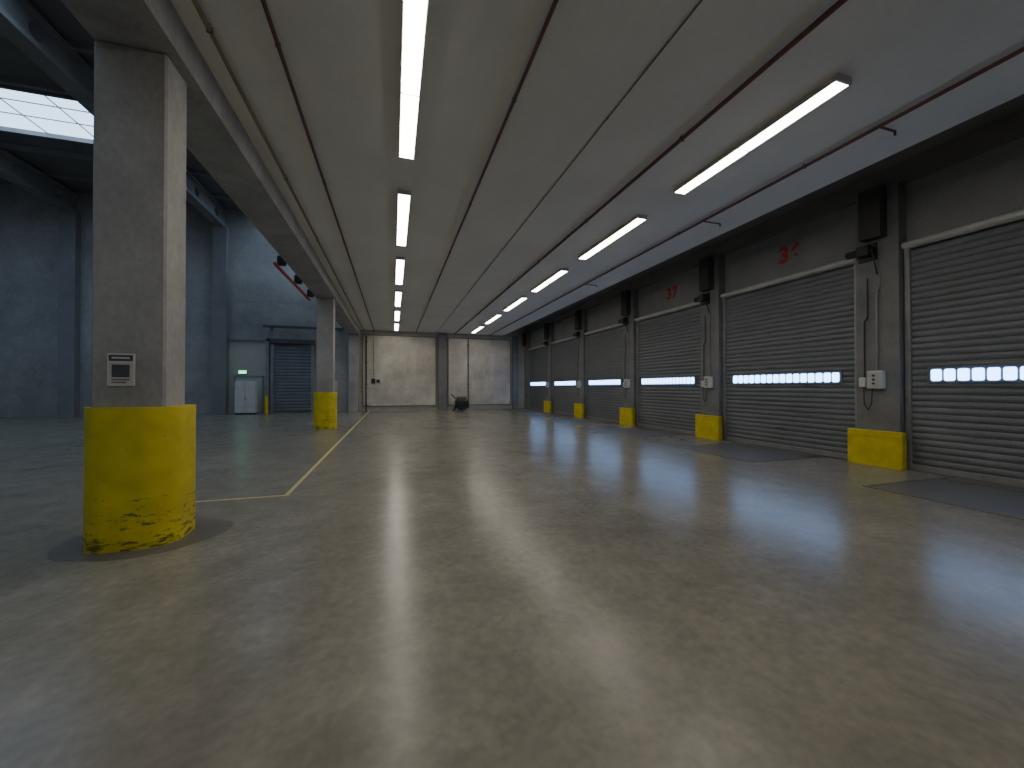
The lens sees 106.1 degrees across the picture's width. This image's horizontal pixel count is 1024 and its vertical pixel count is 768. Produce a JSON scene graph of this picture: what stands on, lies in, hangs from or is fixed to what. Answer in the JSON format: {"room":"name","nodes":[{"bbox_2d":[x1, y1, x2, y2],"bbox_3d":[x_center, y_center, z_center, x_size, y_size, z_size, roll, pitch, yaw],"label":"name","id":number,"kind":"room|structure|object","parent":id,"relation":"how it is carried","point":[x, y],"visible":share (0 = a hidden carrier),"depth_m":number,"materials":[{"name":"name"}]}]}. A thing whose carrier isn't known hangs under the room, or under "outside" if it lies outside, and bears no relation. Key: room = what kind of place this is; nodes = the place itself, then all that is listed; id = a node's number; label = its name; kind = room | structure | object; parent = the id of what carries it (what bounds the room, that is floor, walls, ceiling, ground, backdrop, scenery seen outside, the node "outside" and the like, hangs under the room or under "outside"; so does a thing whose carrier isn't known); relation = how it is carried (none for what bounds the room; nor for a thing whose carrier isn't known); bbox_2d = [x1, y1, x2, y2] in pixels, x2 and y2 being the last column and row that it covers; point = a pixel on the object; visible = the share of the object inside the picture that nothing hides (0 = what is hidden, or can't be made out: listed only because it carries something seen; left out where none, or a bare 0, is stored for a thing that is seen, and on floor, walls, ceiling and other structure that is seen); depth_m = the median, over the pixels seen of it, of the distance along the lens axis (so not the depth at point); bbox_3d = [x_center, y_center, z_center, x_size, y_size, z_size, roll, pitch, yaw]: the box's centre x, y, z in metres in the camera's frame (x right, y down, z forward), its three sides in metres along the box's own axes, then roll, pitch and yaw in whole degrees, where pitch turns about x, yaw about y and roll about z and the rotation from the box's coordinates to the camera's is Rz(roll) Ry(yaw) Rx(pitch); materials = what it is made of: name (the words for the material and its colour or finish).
{"room":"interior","nodes":[
{"label":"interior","id":0,"kind":"room"},
{"bbox_2d":[0,0,240,210],"bbox_3d":[-15.524,-10.908,5.440,22.100,0.300,35.400,0,0,-17],"label":"roof","id":1,"kind":"structure","parent":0,"point":[14,63],"depth_m":16.87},
{"bbox_2d":[0,76,70,95],"bbox_3d":[-18.118,-10.606,13.324,21.200,0.180,0.160,0,0,-17],"label":"purlin","id":2,"kind":"structure","parent":1,"relation":"attached to","point":[3,80],"depth_m":13.62,"materials":[{"name":"metal"}]},
{"bbox_2d":[0,84,93,144],"bbox_3d":[-21.468,-10.576,14.172,10.500,0.215,3.200,0,0,-17],"label":"window","id":3,"kind":"structure","parent":1,"relation":"attached to","point":[24,111],"depth_m":15.32,"materials":[{"name":"glass"},{"name":"dark painted metal"}]},
{"bbox_2d":[0,32,93,54],"bbox_3d":[-17.394,-10.624,10.983,21.200,0.180,0.160,0,0,-17],"label":"purlin","id":4,"kind":"structure","parent":1,"relation":"attached to","point":[79,47],"depth_m":12.11,"materials":[{"name":"metal"}]},
{"bbox_2d":[0,142,211,176],"bbox_3d":[-19.565,-10.569,18.005,21.200,0.180,0.160,0,0,-17],"label":"purlin","id":5,"kind":"structure","parent":1,"relation":"attached to","point":[2,145],"depth_m":17.57,"materials":[{"name":"metal"}]},
{"bbox_2d":[12,168,230,198],"bbox_3d":[-20.288,-10.550,20.346,21.200,0.180,0.160,0,0,-17],"label":"purlin","id":6,"kind":"structure","parent":1,"relation":"attached to","point":[49,174],"depth_m":19.70,"materials":[{"name":"metal"}]},
{"bbox_2d":[0,183,524,416],"bbox_3d":[-14.976,-4.410,24.242,34.280,12.400,0.300,0,0,-17],"label":"wall","id":7,"kind":"structure","parent":0,"point":[28,317],"depth_m":22.75,"materials":[{"name":"concrete"}]},
{"bbox_2d":[0,147,78,211],"bbox_3d":[-19.011,-10.086,4.356,0.532,1.040,35.400,0,0,-17],"label":"roof beam","id":8,"kind":"structure","parent":7,"relation":"attached to","point":[23,175],"depth_m":18.86,"materials":[{"name":"concrete"}]},
{"bbox_2d":[57,209,80,416],"bbox_3d":[-24.179,-3.835,21.027,0.700,11.200,0.400,0,0,-17],"label":"pilaster","id":9,"kind":"object","parent":7,"relation":"attached to","point":[69,250],"visible":1,"depth_m":20.87,"materials":[{"name":"concrete"}]},
{"bbox_2d":[0,0,227,227],"bbox_3d":[-12.323,-10.070,6.423,0.532,1.040,35.400,0,0,-17],"label":"roof beam","id":10,"kind":"structure","parent":7,"relation":"attached to","point":[21,23],"depth_m":11.72,"materials":[{"name":"concrete"}]},
{"bbox_2d":[0,286,316,304],"bbox_3d":[-20.892,-5.135,22.257,21.200,0.020,0.010,0,0,-17],"label":"joint","id":11,"kind":"object","parent":7,"relation":"attached to","point":[0,286],"depth_m":22.88,"materials":[{"name":"concrete"}]},
{"bbox_2d":[211,225,228,413],"bbox_3d":[-17.491,-3.819,23.094,0.700,11.200,0.400,0,0,-17],"label":"pilaster","id":12,"kind":"object","parent":7,"relation":"attached to","point":[220,239],"visible":0.93,"depth_m":22.92,"materials":[{"name":"concrete"}]},
{"bbox_2d":[227,337,269,413],"bbox_3d":[-16.180,-0.515,23.568,2.300,4.600,0.220,0,0,-17],"label":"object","id":13,"kind":"structure","parent":7,"relation":"in","point":[252,355],"depth_m":23.61,"materials":[{"name":"metal"}]},
{"bbox_2d":[269,339,314,412],"bbox_3d":[-13.827,-0.509,24.253,2.500,4.600,0.300,0,0,-17],"label":"door","id":14,"kind":"structure","parent":7,"relation":"in","point":[292,360],"depth_m":24.30,"materials":[{"name":"metal"}]},
{"bbox_2d":[362,334,362,406],"bbox_3d":[-9.927,-0.899,25.572,0.070,4.840,0.090,0,0,-17],"label":"frame","id":15,"kind":"object","parent":7,"relation":"attached to","point":[362,334],"visible":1,"depth_m":25.53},
{"bbox_2d":[363,335,435,405],"bbox_3d":[-7.629,-0.893,26.297,4.750,4.700,0.060,0,0,-17],"label":"wall panel","id":16,"kind":"object","parent":7,"relation":"attached to","point":[405,367],"visible":1,"depth_m":26.26,"materials":[{"name":"concrete"}]},
{"bbox_2d":[365,336,366,410],"bbox_3d":[-9.682,-0.699,25.573,0.126,5.000,0.128,0,0,-17],"label":"pipe","id":17,"kind":"object","parent":16,"relation":"attached to","point":[366,336],"visible":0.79,"depth_m":25.53,"materials":[{"name":"metal"}]},
{"bbox_2d":[363,334,435,337],"bbox_3d":[-7.624,-3.279,26.302,4.750,0.070,0.090,0,0,-17],"label":"frame","id":18,"kind":"object","parent":7,"relation":"attached to","point":[363,334],"visible":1,"depth_m":26.26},
{"bbox_2d":[363,405,435,406],"bbox_3d":[-7.624,1.491,26.264,4.750,0.070,0.090,0,0,-17],"label":"frame","id":19,"kind":"object","parent":7,"relation":"attached to","point":[390,405],"visible":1,"depth_m":26.19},
{"bbox_2d":[438,333,446,409],"bbox_3d":[-4.883,-0.888,27.047,0.600,5.400,0.250,0,0,-17],"label":"pilaster","id":20,"kind":"object","parent":7,"relation":"attached to","point":[442,337],"visible":1,"depth_m":26.92,"materials":[{"name":"concrete"}]},
{"bbox_2d":[447,337,448,405],"bbox_3d":[-4.529,-0.886,27.240,0.070,4.840,0.090,0,0,-17],"label":"frame","id":21,"kind":"object","parent":7,"relation":"attached to","point":[447,337],"visible":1,"depth_m":27.21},
{"bbox_2d":[449,338,509,404],"bbox_3d":[-2.326,-0.881,27.936,4.550,4.700,0.060,0,0,-17],"label":"wall panel","id":22,"kind":"object","parent":7,"relation":"attached to","point":[489,360],"visible":1,"depth_m":27.92,"materials":[{"name":"concrete"}]},
{"bbox_2d":[512,336,517,408],"bbox_3d":[0.250,-0.875,28.659,0.400,5.400,0.200,0,0,-17],"label":"pilaster","id":23,"kind":"object","parent":7,"relation":"attached to","point":[514,338],"visible":1,"depth_m":28.57,"materials":[{"name":"concrete"}]},
{"bbox_3d":[-11.215,-3.528,25.053,0.150,0.150,0.360,0,0,-17],"label":"bracket","id":24,"kind":"object","parent":7,"relation":"attached to","visible":0},
{"bbox_2d":[263,325,343,330],"bbox_3d":[-13.028,-3.535,24.231,4.600,0.150,0.140,0,0,-17],"label":"rail","id":25,"kind":"object","parent":24,"relation":"attached to","point":[264,326],"visible":0.64,"depth_m":24.01,"materials":[{"name":"metal"}]},
{"bbox_2d":[0,408,1023,767],"bbox_3d":[-9.705,1.804,7.139,34.280,0.304,36.000,0,0,-17],"label":"floor","id":26,"kind":"structure","parent":0,"point":[473,588],"depth_m":2.76,"materials":[{"name":"concrete"}]},
{"bbox_2d":[83,40,195,553],"bbox_3d":[-3.904,-0.868,4.096,0.795,5.000,0.720,0,0,-17],"label":"concrete column","id":27,"kind":"structure","parent":26,"relation":"on","point":[139,445],"depth_m":3.83,"materials":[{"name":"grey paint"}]},
{"bbox_2d":[107,353,134,385],"bbox_3d":[-3.844,-0.140,3.787,0.220,0.320,0.016,0,0,-17],"label":"wall sign","id":28,"kind":"object","parent":27,"relation":"attached to","point":[120,367],"visible":1,"depth_m":3.78,"materials":[{"name":"white plastic"}]},
{"bbox_2d":[112,364,129,376],"bbox_3d":[-3.842,-0.128,3.779,0.140,0.125,0.001,0,0,-17],"label":"print","id":29,"kind":"object","parent":28,"relation":"on","point":[118,370],"depth_m":3.78,"materials":[{"name":"paint"}]},
{"bbox_2d":[61,0,359,335],"bbox_3d":[-5.205,-3.833,8.574,0.700,1.000,35.400,0,0,-17],"label":"beam","id":30,"kind":"structure","parent":27,"relation":"on","point":[216,136],"depth_m":5.25,"materials":[{"name":"concrete"}]},
{"bbox_2d":[273,255,313,300],"bbox_3d":[-6.818,-3.281,12.258,0.244,0.345,4.400,0,0,-17],"label":"pipe","id":31,"kind":"object","parent":30,"relation":"attached to","point":[280,262],"visible":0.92,"depth_m":11.74,"materials":[{"name":"metal"}]},
{"bbox_2d":[47,518,232,561],"bbox_3d":[-3.889,1.631,4.103,1.490,0.002,1.171,0,0,-17],"label":"trim","id":32,"kind":"structure","parent":26,"relation":"on","point":[71,550],"depth_m":3.83,"materials":[{"name":"concrete"}]},
{"bbox_2d":[235,381,257,414],"bbox_3d":[-15.643,0.803,22.669,1.000,1.950,0.635,0,0,-17],"label":"door","id":33,"kind":"structure","parent":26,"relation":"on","point":[246,392],"depth_m":22.41,"materials":[{"name":"metal"}]},
{"bbox_2d":[313,297,336,429],"bbox_3d":[-7.213,-0.783,14.901,0.795,5.000,0.720,0,0,-17],"label":"concrete column","id":34,"kind":"structure","parent":26,"relation":"on","point":[325,396],"depth_m":14.61,"materials":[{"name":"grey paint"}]},
{"bbox_2d":[348,334,358,411],"bbox_3d":[-10.329,-0.703,25.126,0.600,5.000,0.480,0,0,-17],"label":"concrete column","id":35,"kind":"structure","parent":26,"relation":"on","point":[353,344],"depth_m":24.90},
{"bbox_2d":[451,394,470,410],"bbox_3d":[-3.462,1.257,26.344,1.330,1.100,0.680,0,0,-17],"label":"machine","id":36,"kind":"object","parent":26,"relation":"on","point":[461,402],"depth_m":26.09,"materials":[{"name":"black plastic"}]},
{"bbox_2d":[504,409,539,411],"bbox_3d":[0.654,1.800,26.230,2.250,0.012,2.320,0,0,-17],"label":"dock leveller","id":37,"kind":"object","parent":26,"relation":"on","point":[512,410],"visible":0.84,"depth_m":26.11,"materials":[{"name":"metal"}]},
{"bbox_2d":[523,413,570,416],"bbox_3d":[1.939,1.767,22.074,2.250,0.012,2.320,0,0,-17],"label":"dock leveller","id":38,"kind":"object","parent":26,"relation":"on","point":[535,414],"visible":0.95,"depth_m":22.25,"materials":[{"name":"metal"}]},
{"bbox_2d":[544,401,550,412],"bbox_3d":[2.245,1.432,24.448,0.145,0.720,0.940,0,0,-17],"label":"guard","id":39,"kind":"object","parent":26,"relation":"on","point":[547,404],"visible":0.97,"depth_m":24.27,"materials":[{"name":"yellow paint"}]},
{"bbox_2d":[574,403,583,417],"bbox_3d":[3.529,1.399,20.292,0.145,0.720,0.940,0,0,-17],"label":"guard","id":40,"kind":"object","parent":26,"relation":"on","point":[578,408],"visible":0.94,"depth_m":20.15,"materials":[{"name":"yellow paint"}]},
{"bbox_2d":[552,419,614,423],"bbox_3d":[3.223,1.735,17.919,2.250,0.012,2.320,0,0,-17],"label":"dock leveller","id":41,"kind":"object","parent":26,"relation":"on","point":[567,421],"visible":0.92,"depth_m":17.78,"materials":[{"name":"metal"}]},
{"bbox_2d":[619,407,634,425],"bbox_3d":[4.814,1.367,16.137,0.145,0.720,0.940,0,0,-17],"label":"guard","id":42,"kind":"object","parent":26,"relation":"on","point":[627,415],"visible":1,"depth_m":15.99,"materials":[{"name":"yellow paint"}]},
{"bbox_2d":[594,427,686,436],"bbox_3d":[4.508,1.702,13.763,2.250,0.012,2.320,0,0,-17],"label":"dock leveller","id":43,"kind":"object","parent":26,"relation":"on","point":[641,431],"visible":1,"depth_m":13.48,"materials":[{"name":"metal"}]},
{"bbox_2d":[695,414,721,439],"bbox_3d":[6.099,1.334,11.981,0.145,0.720,0.940,0,0,-17],"label":"guard","id":44,"kind":"object","parent":26,"relation":"on","point":[706,426],"visible":1,"depth_m":11.89,"materials":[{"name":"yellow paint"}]},
{"bbox_2d":[675,442,825,461],"bbox_3d":[5.793,1.669,9.607,2.250,0.012,2.320,0,0,-17],"label":"dock leveller","id":45,"kind":"object","parent":26,"relation":"on","point":[739,451],"visible":1,"depth_m":9.36,"materials":[{"name":"metal"}]},
{"bbox_2d":[847,428,906,470],"bbox_3d":[7.383,1.302,7.825,0.145,0.720,0.940,0,0,-17],"label":"guard","id":46,"kind":"object","parent":26,"relation":"on","point":[884,449],"visible":1,"depth_m":7.72,"materials":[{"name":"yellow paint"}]},
{"bbox_2d":[862,476,1023,519],"bbox_3d":[7.077,1.637,5.451,2.250,0.012,2.320,0,0,-17],"label":"dock leveller","id":47,"kind":"object","parent":26,"relation":"on","point":[999,499],"visible":1,"depth_m":5.81,"materials":[{"name":"metal"}]},
{"bbox_2d":[170,0,1023,335],"bbox_3d":[-0.142,-4.021,10.141,9.900,0.600,35.400,0,0,-17],"label":"ceiling","id":48,"kind":"structure","parent":0,"point":[342,57],"depth_m":5.33,"materials":[{"name":"concrete"}]},
{"bbox_2d":[192,0,363,329],"bbox_3d":[-4.615,-3.683,8.729,0.055,0.096,35.250,0,0,-17],"label":"ceiling pipe","id":49,"kind":"object","parent":48,"relation":"hanging from","point":[209,29],"visible":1,"depth_m":5.17,"materials":[{"name":"metal"}]},
{"bbox_2d":[261,0,373,329],"bbox_3d":[-4.013,-3.688,8.915,0.051,0.084,35.250,0,0,-17],"label":"ceiling pipe","id":50,"kind":"object","parent":48,"relation":"hanging from","point":[264,4],"visible":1,"depth_m":5.15,"materials":[{"name":"metal"}]},
{"bbox_2d":[395,290,401,306],"bbox_3d":[-4.859,-3.628,16.425,0.240,0.086,2.860,0,0,-17],"label":"ceiling lamp","id":51,"kind":"object","parent":48,"relation":"attached to","point":[398,293],"visible":1,"depth_m":16.00,"materials":[{"name":"paint"}]},
{"bbox_2d":[396,256,404,284],"bbox_3d":[-3.677,-3.658,12.604,0.240,0.086,2.860,0,0,-17],"label":"ceiling lamp","id":52,"kind":"object","parent":48,"relation":"attached to","point":[400,261],"visible":1,"depth_m":12.17,"materials":[{"name":"paint"}]},
{"bbox_2d":[396,273,402,284],"bbox_3d":[-3.887,-3.621,13.282,0.216,0.022,1.380,0,0,-17],"label":"diffuser","id":53,"kind":"object","parent":52,"relation":"attached to","point":[399,276],"depth_m":13.18,"materials":[{"name":"white"}]},
{"bbox_2d":[396,260,403,273],"bbox_3d":[-3.468,-3.631,11.925,0.216,0.022,1.380,0,0,-17],"label":"diffuser","id":54,"kind":"object","parent":52,"relation":"attached to","point":[399,263],"depth_m":11.87,"materials":[{"name":"white"}]},
{"bbox_2d":[397,189,410,246],"bbox_3d":[-2.496,-3.688,8.783,0.240,0.086,2.860,0,0,-17],"label":"ceiling lamp","id":55,"kind":"object","parent":48,"relation":"attached to","point":[403,205],"visible":1,"depth_m":8.34,"materials":[{"name":"paint"}]},
{"bbox_2d":[397,223,406,245],"bbox_3d":[-2.706,-3.651,9.460,0.216,0.022,1.380,0,0,-17],"label":"diffuser","id":56,"kind":"object","parent":55,"relation":"attached to","point":[401,228],"depth_m":9.37,"materials":[{"name":"white"}]},
{"bbox_2d":[398,194,409,223],"bbox_3d":[-2.287,-3.662,8.104,0.216,0.022,1.380,0,0,-17],"label":"diffuser","id":57,"kind":"object","parent":55,"relation":"attached to","point":[403,199],"depth_m":8.01,"materials":[{"name":"white"}]},
{"bbox_2d":[399,0,428,159],"bbox_3d":[-1.300,-3.719,4.913,0.240,0.086,2.860,0,0,-17],"label":"ceiling lamp","id":58,"kind":"object","parent":48,"relation":"attached to","point":[414,12],"visible":1,"depth_m":4.50,"materials":[{"name":"paint"}]},
{"bbox_2d":[400,94,418,158],"bbox_3d":[-1.510,-3.681,5.591,0.216,0.022,1.380,0,0,-17],"label":"diffuser","id":59,"kind":"object","parent":58,"relation":"attached to","point":[409,104],"depth_m":5.45,"materials":[{"name":"white"}]},
{"bbox_2d":[401,0,426,95],"bbox_3d":[-1.091,-3.692,4.235,0.216,0.022,1.380,0,0,-17],"label":"diffuser","id":60,"kind":"object","parent":58,"relation":"attached to","point":[414,12],"depth_m":4.18,"materials":[{"name":"white"}]},
{"bbox_2d":[416,0,558,331],"bbox_3d":[-1.424,-3.682,9.716,0.051,0.084,35.250,0,0,-17],"label":"ceiling pipe","id":61,"kind":"object","parent":48,"relation":"hanging from","point":[554,4],"visible":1,"depth_m":5.20,"materials":[{"name":"metal"}]},
{"bbox_2d":[503,296,527,310],"bbox_3d":[0.114,-3.620,17.439,0.240,0.086,2.860,0,0,-17],"label":"ceiling lamp","id":62,"kind":"object","parent":48,"relation":"attached to","point":[522,298],"visible":1,"depth_m":17.12,"materials":[{"name":"paint"}]},
{"bbox_2d":[504,305,515,310],"bbox_3d":[-0.096,-3.583,18.117,0.216,0.022,1.380,0,0,-17],"label":"diffuser","id":63,"kind":"object","parent":62,"relation":"attached to","point":[509,307],"depth_m":18.08,"materials":[{"name":"white"}]},
{"bbox_2d":[513,298,526,304],"bbox_3d":[0.324,-3.594,16.760,0.216,0.022,1.380,0,0,-17],"label":"diffuser","id":64,"kind":"object","parent":62,"relation":"attached to","point":[519,300],"depth_m":16.72,"materials":[{"name":"white"}]},
{"bbox_2d":[531,268,568,291],"bbox_3d":[1.277,-3.650,13.675,0.240,0.086,2.860,0,0,-17],"label":"ceiling lamp","id":65,"kind":"object","parent":48,"relation":"attached to","point":[561,271],"visible":1,"depth_m":13.32,"materials":[{"name":"paint"}]},
{"bbox_2d":[532,282,549,291],"bbox_3d":[1.068,-3.612,14.353,0.216,0.022,1.380,0,0,-17],"label":"diffuser","id":66,"kind":"object","parent":65,"relation":"attached to","point":[542,284],"depth_m":14.29,"materials":[{"name":"white"}]},
{"bbox_2d":[546,271,567,281],"bbox_3d":[1.487,-3.623,12.996,0.216,0.022,1.380,0,0,-17],"label":"diffuser","id":67,"kind":"object","parent":65,"relation":"attached to","point":[557,274],"depth_m":12.94,"materials":[{"name":"white"}]},
{"bbox_2d":[436,0,702,332],"bbox_3d":[-0.105,-3.709,10.123,0.021,0.023,35.250,0,0,-17],"label":"ceiling pipe","id":68,"kind":"object","parent":48,"relation":"attached to","point":[698,4],"visible":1,"depth_m":5.28,"materials":[{"name":"metal"}]},
{"bbox_2d":[578,214,646,259],"bbox_3d":[2.458,-3.680,9.853,0.240,0.086,2.860,0,0,-17],"label":"ceiling lamp","id":69,"kind":"object","parent":48,"relation":"attached to","point":[639,218],"visible":1,"depth_m":9.50,"materials":[{"name":"paint"}]},
{"bbox_2d":[579,241,610,259],"bbox_3d":[2.249,-3.642,10.531,0.216,0.022,1.380,0,0,-17],"label":"diffuser","id":70,"kind":"object","parent":69,"relation":"attached to","point":[600,245],"depth_m":10.47,"materials":[{"name":"white"}]},
{"bbox_2d":[605,218,644,241],"bbox_3d":[2.668,-3.653,9.175,0.216,0.022,1.380,0,0,-17],"label":"diffuser","id":71,"kind":"object","parent":69,"relation":"attached to","point":[633,222],"depth_m":9.09,"materials":[{"name":"white"}]},
{"bbox_2d":[454,0,847,334],"bbox_3d":[1.098,-3.666,10.495,0.069,0.103,35.250,0,0,-17],"label":"ceiling pipe","id":72,"kind":"object","parent":48,"relation":"hanging from","point":[839,3],"visible":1,"depth_m":5.21,"materials":[{"name":"metal"}]},
{"bbox_2d":[488,46,1023,335],"bbox_3d":[3.738,-3.651,11.311,0.546,0.120,35.250,0,0,-17],"label":"ceiling pipe","id":73,"kind":"object","parent":48,"relation":"attached to","point":[1017,52],"visible":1,"depth_m":5.94,"materials":[{"name":"metal"}]},
{"bbox_2d":[674,72,851,194],"bbox_3d":[3.634,-3.710,6.051,0.240,0.086,2.860,0,0,-17],"label":"ceiling lamp","id":74,"kind":"object","parent":48,"relation":"attached to","point":[838,82],"visible":1,"depth_m":5.55,"materials":[{"name":"paint"}]},
{"bbox_2d":[676,149,746,193],"bbox_3d":[3.424,-3.672,6.729,0.216,0.022,1.380,0,0,-17],"label":"diffuser","id":75,"kind":"object","parent":74,"relation":"attached to","point":[731,156],"depth_m":6.61,"materials":[{"name":"white"}]},
{"bbox_2d":[740,82,847,150],"bbox_3d":[3.844,-3.683,5.372,0.216,0.022,1.380,0,0,-17],"label":"diffuser","id":76,"kind":"object","parent":74,"relation":"attached to","point":[830,89],"depth_m":5.25,"materials":[{"name":"white"}]},
{"bbox_2d":[667,285,677,299],"bbox_3d":[5.818,-3.310,13.976,0.006,0.443,0.602,0,0,-17],"label":"number","id":77,"kind":"object","parent":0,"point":[676,286],"depth_m":14.01,"materials":[{"name":"red paint"}]},
{"bbox_2d":[521,94,1023,328],"bbox_3d":[5.629,-4.457,11.928,2.180,0.300,35.400,0,0,-17],"label":"beam","id":78,"kind":"structure","parent":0,"point":[1011,106],"depth_m":8.20,"materials":[{"name":"concrete"}]},
{"bbox_2d":[531,137,1023,350],"bbox_3d":[6.527,-1.304,12.181,0.300,6.000,35.400,0,0,-17],"label":"wall","id":79,"kind":"structure","parent":0,"point":[989,184],"depth_m":8.67,"materials":[{"name":"concrete"}]},
{"bbox_2d":[524,332,530,408],"bbox_3d":[1.150,-0.985,28.661,0.240,5.620,0.690,0,0,-17],"label":"pilaster","id":80,"kind":"object","parent":79,"relation":"attached to","point":[526,351],"visible":0.86,"depth_m":28.48,"materials":[{"name":"concrete"}]},
{"bbox_2d":[528,345,545,410],"bbox_3d":[1.796,-0.401,26.601,0.180,4.420,3.580,0,0,-17],"label":"door","id":81,"kind":"structure","parent":79,"relation":"in","point":[537,357],"depth_m":26.72,"materials":[{"name":"metal"}]},
{"bbox_2d":[546,323,553,412],"bbox_3d":[2.429,-1.017,24.524,0.240,5.620,0.730,0,0,-17],"label":"pilaster","id":82,"kind":"object","parent":79,"relation":"attached to","point":[551,325],"visible":0.64,"depth_m":24.30,"materials":[{"name":"concrete"}]},
{"bbox_2d":[544,323,548,339],"bbox_3d":[2.209,-3.328,24.474,0.220,1.000,0.370,0,0,-17],"label":"corbel","id":83,"kind":"object","parent":82,"relation":"attached to","point":[546,326],"visible":1,"depth_m":24.31,"materials":[{"name":"concrete"}]},
{"bbox_2d":[551,336,576,415],"bbox_3d":[3.081,-0.434,22.445,0.180,4.420,3.580,0,0,-17],"label":"door","id":84,"kind":"structure","parent":79,"relation":"in","point":[564,354],"depth_m":22.51,"materials":[{"name":"metal"}]},
{"bbox_2d":[577,310,587,417],"bbox_3d":[3.713,-1.050,20.368,0.240,5.620,0.730,0,0,-17],"label":"pilaster","id":85,"kind":"object","parent":79,"relation":"attached to","point":[581,363],"visible":0.57,"depth_m":20.07,"materials":[{"name":"concrete"}]},
{"bbox_2d":[575,310,581,329],"bbox_3d":[3.494,-3.361,20.319,0.220,1.000,0.370,0,0,-17],"label":"corbel","id":86,"kind":"object","parent":85,"relation":"attached to","point":[578,314],"visible":1,"depth_m":20.16,"materials":[{"name":"concrete"}]},
{"bbox_2d":[584,323,622,422],"bbox_3d":[4.365,-0.466,18.289,0.180,4.420,3.580,0,0,-17],"label":"door","id":87,"kind":"structure","parent":79,"relation":"in","point":[604,350],"depth_m":18.20,"materials":[{"name":"metal"}]},
{"bbox_2d":[623,289,637,425],"bbox_3d":[4.998,-1.083,16.212,0.240,5.620,0.730,0,0,-17],"label":"pilaster","id":88,"kind":"object","parent":79,"relation":"attached to","point":[629,371],"visible":0.5,"depth_m":15.96,"materials":[{"name":"concrete"}]},
{"bbox_2d":[621,290,630,315],"bbox_3d":[4.778,-3.393,16.163,0.220,1.000,0.370,0,0,-17],"label":"corbel","id":89,"kind":"object","parent":88,"relation":"attached to","point":[625,295],"visible":1,"depth_m":16.01,"materials":[{"name":"concrete"}]},
{"bbox_2d":[623,333,629,397],"bbox_3d":[4.787,-0.758,16.207,0.165,2.729,0.420,0,0,-17],"label":"control box","id":90,"kind":"object","parent":88,"relation":"attached to","point":[626,384],"visible":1,"depth_m":16.15,"materials":[{"name":"white plastic"}]},
{"bbox_2d":[635,302,700,434],"bbox_3d":[5.650,-0.499,14.133,0.180,4.420,3.580,0,0,-17],"label":"door","id":91,"kind":"structure","parent":79,"relation":"in","point":[668,347],"depth_m":13.96,"materials":[{"name":"metal"}]},
{"bbox_2d":[700,255,724,439],"bbox_3d":[6.282,-1.115,12.057,0.240,5.620,0.730,0,0,-17],"label":"pilaster","id":92,"kind":"object","parent":79,"relation":"attached to","point":[713,405],"visible":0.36,"depth_m":11.83,"materials":[{"name":"concrete"}]},
{"bbox_2d":[694,292,709,312],"bbox_3d":[6.005,-2.533,12.185,0.220,0.664,0.492,0,0,-17],"label":"motor","id":93,"kind":"object","parent":92,"relation":"attached to","point":[704,298],"visible":1,"depth_m":12.05,"materials":[{"name":"black metal"}]},
{"bbox_2d":[699,256,713,291],"bbox_3d":[6.063,-3.426,12.007,0.220,1.000,0.370,0,0,-17],"label":"corbel","id":94,"kind":"object","parent":92,"relation":"attached to","point":[706,264],"visible":1,"depth_m":11.86,"materials":[{"name":"concrete"}]},
{"bbox_2d":[701,315,712,401],"bbox_3d":[6.071,-0.791,12.052,0.165,2.729,0.420,0,0,-17],"label":"control box","id":95,"kind":"object","parent":92,"relation":"attached to","point":[708,380],"visible":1,"depth_m":11.98,"materials":[{"name":"white plastic"}]},
{"bbox_2d":[525,108,1023,332],"bbox_3d":[6.298,-4.115,12.132,0.180,0.380,35.400,0,0,-17],"label":"beam","id":96,"kind":"structure","parent":79,"relation":"attached to","point":[1009,128],"depth_m":8.47,"materials":[{"name":"concrete"}]},
{"bbox_2d":[720,258,856,459],"bbox_3d":[6.934,-0.532,9.977,0.180,4.420,3.580,0,0,-17],"label":"door","id":97,"kind":"structure","parent":79,"relation":"in","point":[790,368],"depth_m":9.61,"materials":[{"name":"metal"}]},
{"bbox_2d":[855,182,906,432],"bbox_3d":[7.567,-1.148,7.901,0.240,5.620,0.730,0,0,-17],"label":"pilaster","id":98,"kind":"object","parent":79,"relation":"attached to","point":[886,412],"visible":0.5,"depth_m":7.72,"materials":[{"name":"concrete"}]},
{"bbox_2d":[845,242,877,273],"bbox_3d":[7.290,-2.565,8.029,0.220,0.664,0.492,0,0,-17],"label":"motor","id":99,"kind":"object","parent":98,"relation":"attached to","point":[866,253],"visible":1,"depth_m":7.93,"materials":[{"name":"black metal"}]},
{"bbox_2d":[859,377,866,386],"bbox_3d":[7.343,-0.037,8.043,0.100,0.200,0.120,0,0,-17],"label":"switch","id":100,"kind":"object","parent":98,"relation":"attached to","point":[862,380],"depth_m":8.01,"materials":[{"name":"white plastic"}]},
{"bbox_2d":[858,185,886,242],"bbox_3d":[7.347,-3.458,7.851,0.220,1.000,0.370,0,0,-17],"label":"corbel","id":101,"kind":"object","parent":98,"relation":"attached to","point":[872,202],"visible":1,"depth_m":7.76,"materials":[{"name":"concrete"}]},
{"bbox_2d":[859,276,885,409],"bbox_3d":[7.356,-0.824,7.896,0.165,2.729,0.420,0,0,-17],"label":"control box","id":102,"kind":"object","parent":98,"relation":"attached to","point":[876,379],"visible":1,"depth_m":7.83,"materials":[{"name":"white plastic"}]},
{"bbox_2d":[901,209,1023,487],"bbox_3d":[8.219,-0.564,5.821,0.180,4.420,3.580,0,0,-17],"label":"door","id":103,"kind":"structure","parent":79,"relation":"in","point":[964,296],"depth_m":6.72,"materials":[{"name":"metal"}]},
{"bbox_2d":[779,242,799,263],"bbox_3d":[7.099,-3.350,9.832,0.006,0.444,0.577,0,0,-17],"label":"number","id":104,"kind":"object","parent":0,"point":[785,249],"depth_m":9.94,"materials":[{"name":"red paint"}]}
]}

